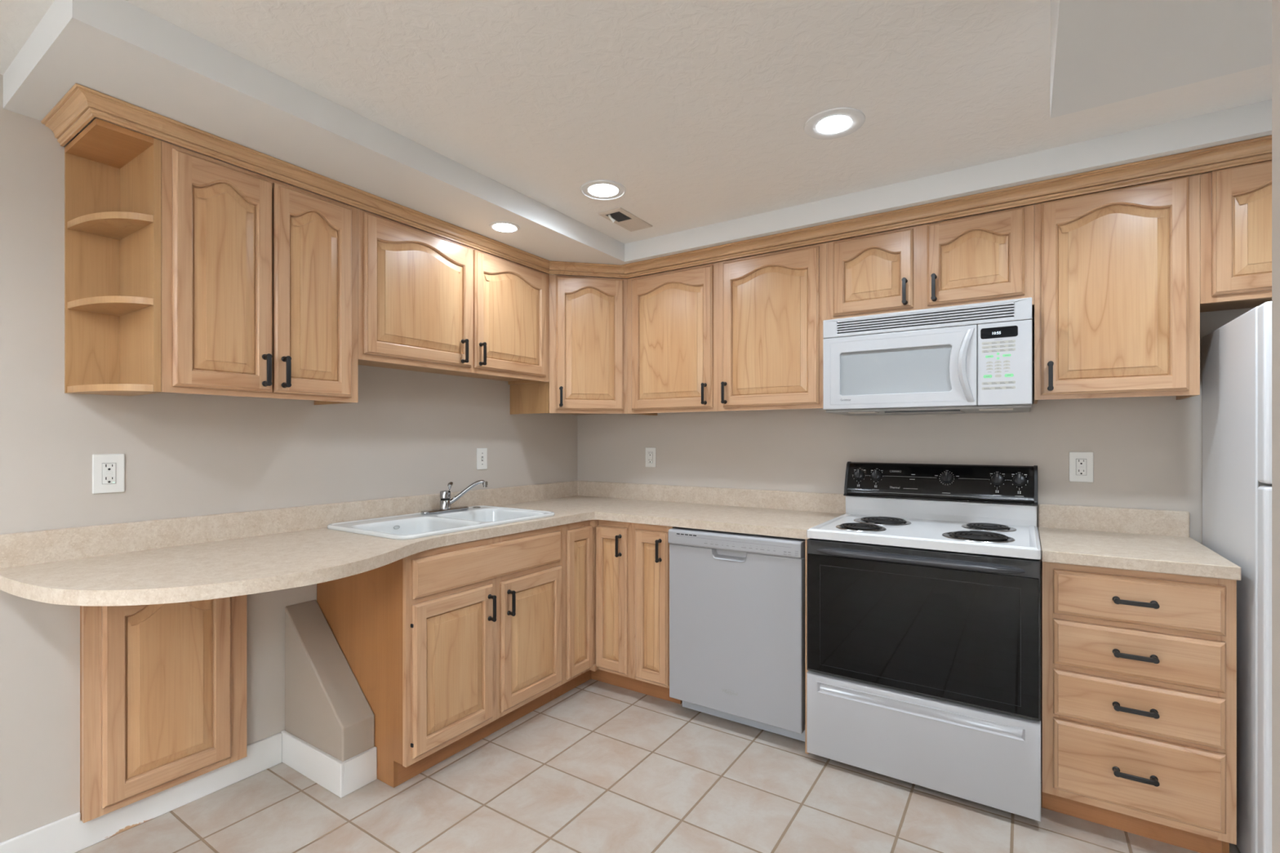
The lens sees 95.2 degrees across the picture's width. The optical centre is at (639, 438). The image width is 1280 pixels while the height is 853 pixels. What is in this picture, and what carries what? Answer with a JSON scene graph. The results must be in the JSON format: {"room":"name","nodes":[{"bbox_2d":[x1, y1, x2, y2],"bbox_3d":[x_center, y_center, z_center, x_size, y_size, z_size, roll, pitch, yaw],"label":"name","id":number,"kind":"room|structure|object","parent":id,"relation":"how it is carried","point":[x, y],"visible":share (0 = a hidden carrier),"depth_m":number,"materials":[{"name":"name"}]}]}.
{"room":"kitchen","nodes":[
{"label":"kitchen","id":0,"kind":"room"},
{"bbox_2d":[0,74,577,843],"bbox_3d":[-2.216,0.140,1.230,0.100,2.392,6.600,0,0,33],"label":"wall","id":1,"kind":"structure","parent":0,"point":[407,433],"depth_m":1.94,"materials":[{"name":"beige paint"}]},
{"bbox_2d":[92,453,124,493],"bbox_3d":[-1.716,0.112,1.889,0.009,0.126,0.080,0,0,33],"label":"wall outlet","id":2,"kind":"object","parent":1,"relation":"attached to","point":[108,469],"visible":1,"depth_m":1.89,"materials":[{"name":"white plastic"}]},
{"bbox_2d":[102,463,115,484],"bbox_3d":[-1.714,0.112,1.887,0.002,0.065,0.033,0,0,33],"label":"receptacle","id":3,"kind":"object","parent":2,"relation":"attached to","point":[108,470],"depth_m":1.89,"materials":[{"name":"white plastic"}]},
{"bbox_2d":[64,118,161,395],"bbox_3d":[-1.610,-0.521,1.784,0.302,0.758,0.148,0,0,33],"label":"shelf","id":4,"kind":"object","parent":1,"relation":"attached to","point":[113,172],"visible":1,"depth_m":1.81,"materials":[{"name":"brown wood"}]},
{"bbox_2d":[0,733,281,852],"bbox_3d":[-2.705,1.227,0.384,0.013,0.118,4.650,0,0,33],"label":"baseboard","id":5,"kind":"structure","parent":1,"relation":"attached to","point":[68,834],"depth_m":1.95,"materials":[{"name":"white paint"}]},
{"bbox_2d":[80,595,246,823],"bbox_3d":[-1.609,0.805,2.010,0.055,0.777,0.456,0,0,33],"label":"base cabinet","id":6,"kind":"object","parent":1,"relation":"attached to","point":[163,686],"visible":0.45,"depth_m":1.95,"materials":[{"name":"brown wood"}]},
{"bbox_2d":[129,140,358,404],"bbox_3d":[-1.375,-0.521,2.091,0.356,0.758,0.622,0,0,33],"label":"upper cabinet","id":7,"kind":"object","parent":1,"relation":"attached to","point":[260,273],"visible":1,"depth_m":1.96,"materials":[{"name":"brown wood"}]},
{"bbox_2d":[3,0,650,279],"bbox_3d":[-0.853,-1.007,2.602,0.667,0.097,2.608,0,0,33],"label":"soffit","id":8,"kind":"object","parent":1,"relation":"attached to","point":[121,50],"depth_m":1.74,"materials":[{"name":"white paint"}]},
{"bbox_2d":[488,221,519,232],"bbox_3d":[-0.612,-0.955,2.643,0.136,0.006,0.136,0,0,33],"label":"recessed light","id":9,"kind":"object","parent":8,"relation":"in","point":[499,226],"visible":1,"depth_m":2.63,"materials":[{"name":"white paint"}]},
{"bbox_2d":[284,600,374,761],"bbox_3d":[-1.214,0.979,2.278,0.420,0.615,0.128,0,0,33],"label":"wall","id":10,"kind":"structure","parent":1,"relation":"attached to","point":[326,708],"depth_m":2.25,"materials":[{"name":"beige paint"}]},
{"bbox_2d":[280,730,377,797],"bbox_3d":[-1.211,1.225,2.268,0.436,0.122,0.140,0,0,33],"label":"baseboard","id":11,"kind":"structure","parent":10,"relation":"attached to","point":[339,777],"depth_m":2.17,"materials":[{"name":"white paint"}]},
{"bbox_2d":[358,208,549,384],"bbox_3d":[-0.902,-0.606,2.809,0.356,0.588,1.097,0,0,33],"label":"upper cabinet","id":12,"kind":"object","parent":1,"relation":"attached to","point":[428,302],"visible":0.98,"depth_m":2.62,"materials":[{"name":"brown wood"}]},
{"bbox_2d":[476,448,487,469],"bbox_3d":[-0.857,0.108,3.186,0.018,0.116,0.072,0,0,33],"label":"light switch","id":13,"kind":"object","parent":1,"relation":"attached to","point":[482,453],"visible":1,"depth_m":3.19,"materials":[{"name":"white plastic"}]},
{"bbox_2d":[0,0,1271,244],"bbox_3d":[-0.531,-1.106,0.060,4.200,0.100,6.700,0,0,33],"label":"ceiling","id":14,"kind":"structure","parent":0,"point":[700,109],"depth_m":1.75,"materials":[{"name":"white paint"}]},
{"bbox_2d":[580,179,626,199],"bbox_3d":[-0.156,-1.052,2.476,0.192,0.007,0.192,0,0,33],"label":"recessed light","id":15,"kind":"object","parent":14,"relation":"in","point":[598,189],"visible":1,"depth_m":2.47,"materials":[{"name":"white paint"}]},
{"bbox_2d":[597,207,652,231],"bbox_3d":[-0.069,-1.036,2.815,0.132,0.038,0.278,0,0,33],"label":"ceiling vent","id":16,"kind":"object","parent":14,"relation":"in","point":[620,216],"visible":1,"depth_m":2.80,"materials":[{"name":"beige metal"}]},
{"bbox_2d":[804,106,865,139],"bbox_3d":[0.650,-1.052,1.958,0.196,0.006,0.196,0,0,33],"label":"recessed light","id":17,"kind":"object","parent":14,"relation":"in","point":[835,122],"visible":1,"depth_m":1.95,"materials":[{"name":"white paint"}]},
{"bbox_2d":[75,679,1240,852],"bbox_3d":[-0.531,1.311,0.060,4.000,0.050,6.500,0,0,33],"label":"floor","id":18,"kind":"structure","parent":0,"point":[599,766],"depth_m":2.04,"materials":[{"name":"tile"}]},
{"bbox_2d":[316,524,561,787],"bbox_3d":[-0.842,0.850,2.621,0.660,0.872,0.852,0,0,33],"label":"base cabinet","id":19,"kind":"object","parent":18,"relation":"on","point":[447,647],"visible":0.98,"depth_m":2.30,"materials":[{"name":"brown wood"}]},
{"bbox_2d":[550,520,642,701],"bbox_3d":[-0.289,0.850,3.279,0.860,0.872,0.853,0,0,33],"label":"base cabinet","id":20,"kind":"object","parent":18,"relation":"on","point":[597,556],"visible":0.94,"depth_m":2.93,"materials":[{"name":"brown wood"}]},
{"bbox_2d":[0,480,845,606],"bbox_3d":[-0.412,0.343,2.290,1.744,0.136,2.642,0,0,33],"label":"countertop","id":21,"kind":"structure","parent":20,"relation":"on","point":[239,553],"depth_m":2.04,"materials":[{"name":"beige laminate"}]},
{"bbox_2d":[327,505,554,539],"bbox_3d":[-0.860,0.454,2.643,0.554,0.196,0.856,0,0,33],"label":"sink","id":22,"kind":"object","parent":21,"relation":"in","point":[412,526],"visible":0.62,"depth_m":2.63,"materials":[{"name":"white ceramic"}]},
{"bbox_2d":[420,480,488,515],"bbox_3d":[-0.902,0.282,2.847,0.192,0.156,0.270,0,0,33],"label":"faucet","id":23,"kind":"object","parent":21,"relation":"on","point":[445,495],"visible":1,"depth_m":2.87,"materials":[{"name":"silver metal"}]},
{"bbox_2d":[634,523,682,704],"bbox_3d":[0.216,0.850,3.062,0.221,0.872,0.660,0,0,33],"label":"base cabinet","id":24,"kind":"object","parent":18,"relation":"on","point":[651,545],"visible":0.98,"depth_m":2.82,"materials":[{"name":"brown wood"}]},
{"bbox_2d":[668,527,804,742],"bbox_3d":[0.566,0.853,2.817,0.628,0.866,0.629,0,0,33],"label":"dishwasher","id":25,"kind":"object","parent":18,"relation":"on","point":[737,600],"visible":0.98,"depth_m":2.54,"materials":[{"name":"grey plastic"}]},
{"bbox_2d":[804,539,808,754],"bbox_3d":[0.857,0.849,2.654,0.013,0.874,0.638,0,0,33],"label":"end panel","id":26,"kind":"object","parent":18,"relation":"on","point":[806,669],"visible":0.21,"depth_m":2.39,"materials":[{"name":"brown wood"}]},
{"bbox_2d":[806,461,1040,822],"bbox_3d":[1.162,0.699,2.387,0.774,1.175,0.698,0,0,33],"label":"range","id":27,"kind":"object","parent":18,"relation":"on","point":[923,597],"visible":1,"depth_m":2.14,"materials":[{"name":"white metal"}]},
{"bbox_2d":[835,524,886,531],"bbox_3d":[0.900,0.371,2.383,0.194,0.024,0.194,0,0,33],"label":"burner","id":28,"kind":"object","parent":27,"relation":"on","point":[838,527],"depth_m":2.35,"materials":[{"name":"black metal"}]},
{"bbox_2d":[853,517,911,525],"bbox_3d":[1.063,0.371,2.567,0.234,0.024,0.234,0,0,33],"label":"burner","id":29,"kind":"object","parent":27,"relation":"on","point":[876,521],"depth_m":2.54,"materials":[{"name":"black metal"}]},
{"bbox_2d":[806,514,1040,559],"bbox_3d":[1.153,0.379,2.373,0.772,0.031,0.614,0,0,33],"label":"cooktop","id":30,"kind":"object","parent":27,"relation":"in","point":[973,538],"depth_m":2.23,"materials":[{"name":"white metal"}]},
{"bbox_2d":[942,531,1014,542],"bbox_3d":[1.246,0.371,2.159,0.234,0.024,0.234,0,0,33],"label":"burner","id":31,"kind":"object","parent":27,"relation":"on","point":[971,536],"depth_m":2.14,"materials":[{"name":"black metal"}]},
{"bbox_2d":[961,524,1016,531],"bbox_3d":[1.421,0.371,2.384,0.194,0.024,0.194,0,0,33],"label":"burner","id":32,"kind":"object","parent":27,"relation":"on","point":[981,527],"depth_m":2.37,"materials":[{"name":"black metal"}]},
{"bbox_2d":[1039,557,1236,852],"bbox_3d":[1.709,0.850,2.079,0.471,0.872,0.660,0,0,33],"label":"base cabinet","id":33,"kind":"object","parent":18,"relation":"on","point":[1139,668],"visible":0.99,"depth_m":1.83,"materials":[{"name":"brown wood"}]},
{"bbox_2d":[1038,503,1241,580],"bbox_3d":[1.718,0.343,2.090,0.478,0.136,0.634,0,0,33],"label":"countertop","id":34,"kind":"structure","parent":33,"relation":"on","point":[1150,540],"depth_m":2.12,"materials":[{"name":"beige laminate"}]},
{"bbox_2d":[1202,301,1271,852],"bbox_3d":[2.247,0.453,1.680,0.800,1.667,0.679,0,0,33],"label":"refrigerator","id":35,"kind":"object","parent":18,"relation":"on","point":[1237,356],"visible":0.76,"depth_m":1.73,"materials":[{"name":"white paint"}]},
{"bbox_2d":[577,307,1253,544],"bbox_3d":[1.325,0.140,2.789,4.100,2.392,0.100,0,0,33],"label":"wall","id":36,"kind":"structure","parent":0,"point":[1147,451],"depth_m":2.70,"materials":[{"name":"beige paint"}]},
{"bbox_2d":[510,274,648,415],"bbox_3d":[-0.327,-0.521,3.453,0.609,0.758,0.609,0,0,33],"label":"upper cabinet","id":37,"kind":"object","parent":36,"relation":"attached to","point":[588,315],"visible":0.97,"depth_m":3.23,"materials":[{"name":"brown wood"}]},
{"bbox_2d":[40,83,1271,278],"bbox_3d":[0.464,-0.929,2.380,4.487,0.057,1.765,0,0,2],"label":"crown molding","id":38,"kind":"structure","parent":37,"relation":"attached to","point":[80,104],"depth_m":2.17,"materials":[{"name":"brown wood"}]},
{"bbox_2d":[645,447,655,466],"bbox_3d":[0.064,0.112,3.554,0.074,0.118,0.009,0,0,33],"label":"wall outlet","id":39,"kind":"object","parent":36,"relation":"attached to","point":[650,451],"visible":1,"depth_m":3.55,"materials":[{"name":"white plastic"}]},
{"bbox_2d":[648,452,652,462],"bbox_3d":[0.062,0.112,3.552,0.033,0.065,0.002,0,0,33],"label":"receptacle","id":40,"kind":"object","parent":39,"relation":"attached to","point":[650,454],"depth_m":3.55,"materials":[{"name":"white plastic"}]},
{"bbox_2d":[627,242,826,415],"bbox_3d":[0.460,-0.521,3.086,1.108,0.758,0.356,0,0,33],"label":"upper cabinet","id":41,"kind":"object","parent":36,"relation":"attached to","point":[746,333],"visible":0.98,"depth_m":2.92,"materials":[{"name":"brown wood"}]},
{"bbox_2d":[826,204,1034,319],"bbox_3d":[1.253,-0.708,2.564,0.787,0.384,0.356,0,0,33],"label":"upper cabinet","id":42,"kind":"object","parent":36,"relation":"attached to","point":[987,257],"visible":0.98,"depth_m":2.42,"materials":[{"name":"brown wood"}]},
{"bbox_2d":[822,297,1031,415],"bbox_3d":[1.223,-0.311,2.500,0.750,0.402,0.491,0,0,33],"label":"microwave","id":43,"kind":"object","parent":42,"relation":"attached to","point":[971,357],"visible":1,"depth_m":2.30,"materials":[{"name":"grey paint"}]},
{"bbox_2d":[624,99,1271,274],"bbox_3d":[1.421,-1.007,2.419,3.333,0.097,0.412,0,0,33],"label":"soffit","id":44,"kind":"object","parent":36,"relation":"attached to","point":[1251,121],"depth_m":2.23,"materials":[{"name":"white paint"}]},
{"bbox_2d":[1069,451,1093,482],"bbox_3d":[1.813,0.115,2.402,0.080,0.124,0.009,0,0,33],"label":"wall outlet","id":45,"kind":"object","parent":36,"relation":"attached to","point":[1081,464],"visible":1,"depth_m":2.40,"materials":[{"name":"white plastic"}]},
{"bbox_2d":[1075,458,1086,475],"bbox_3d":[1.812,0.115,2.400,0.033,0.065,0.002,0,0,33],"label":"receptacle","id":46,"kind":"object","parent":45,"relation":"attached to","point":[1081,464],"depth_m":2.40,"materials":[{"name":"white plastic"}]},
{"bbox_2d":[1038,503,1189,537],"bbox_3d":[1.886,0.326,2.347,0.474,0.102,0.019,0,0,33],"label":"backsplash","id":47,"kind":"structure","parent":36,"relation":"attached to","point":[1122,520],"depth_m":2.33,"materials":[{"name":"beige laminate"}]},
{"bbox_2d":[1033,174,1199,404],"bbox_3d":[1.777,-0.525,2.219,0.466,0.750,0.356,0,0,33],"label":"upper cabinet","id":48,"kind":"object","parent":36,"relation":"attached to","point":[1117,309],"visible":1,"depth_m":2.09,"materials":[{"name":"brown wood"}]},
{"bbox_2d":[1200,160,1271,312],"bbox_3d":[2.359,-0.680,1.836,0.926,0.440,0.356,0,0,33],"label":"upper cabinet","id":49,"kind":"object","parent":36,"relation":"attached to","point":[1236,202],"visible":0.82,"depth_m":1.93,"materials":[{"name":"brown wood"}]},
{"bbox_2d":[1271,0,1279,852],"bbox_3d":[0.360,0.271,-0.048,0.112,2.031,1.900,0,0,33],"label":"wall","id":50,"kind":"structure","parent":0,"point":[1275,3],"depth_m":0.76,"materials":[{"name":"beige paint"}]},
{"bbox_2d":[1050,0,1271,118],"bbox_3d":[0.895,-0.900,-0.070,1.474,0.311,2.450,0,0,33],"label":"soffit","id":51,"kind":"object","parent":50,"relation":"attached to","point":[1103,52],"depth_m":1.11,"materials":[{"name":"white paint"}]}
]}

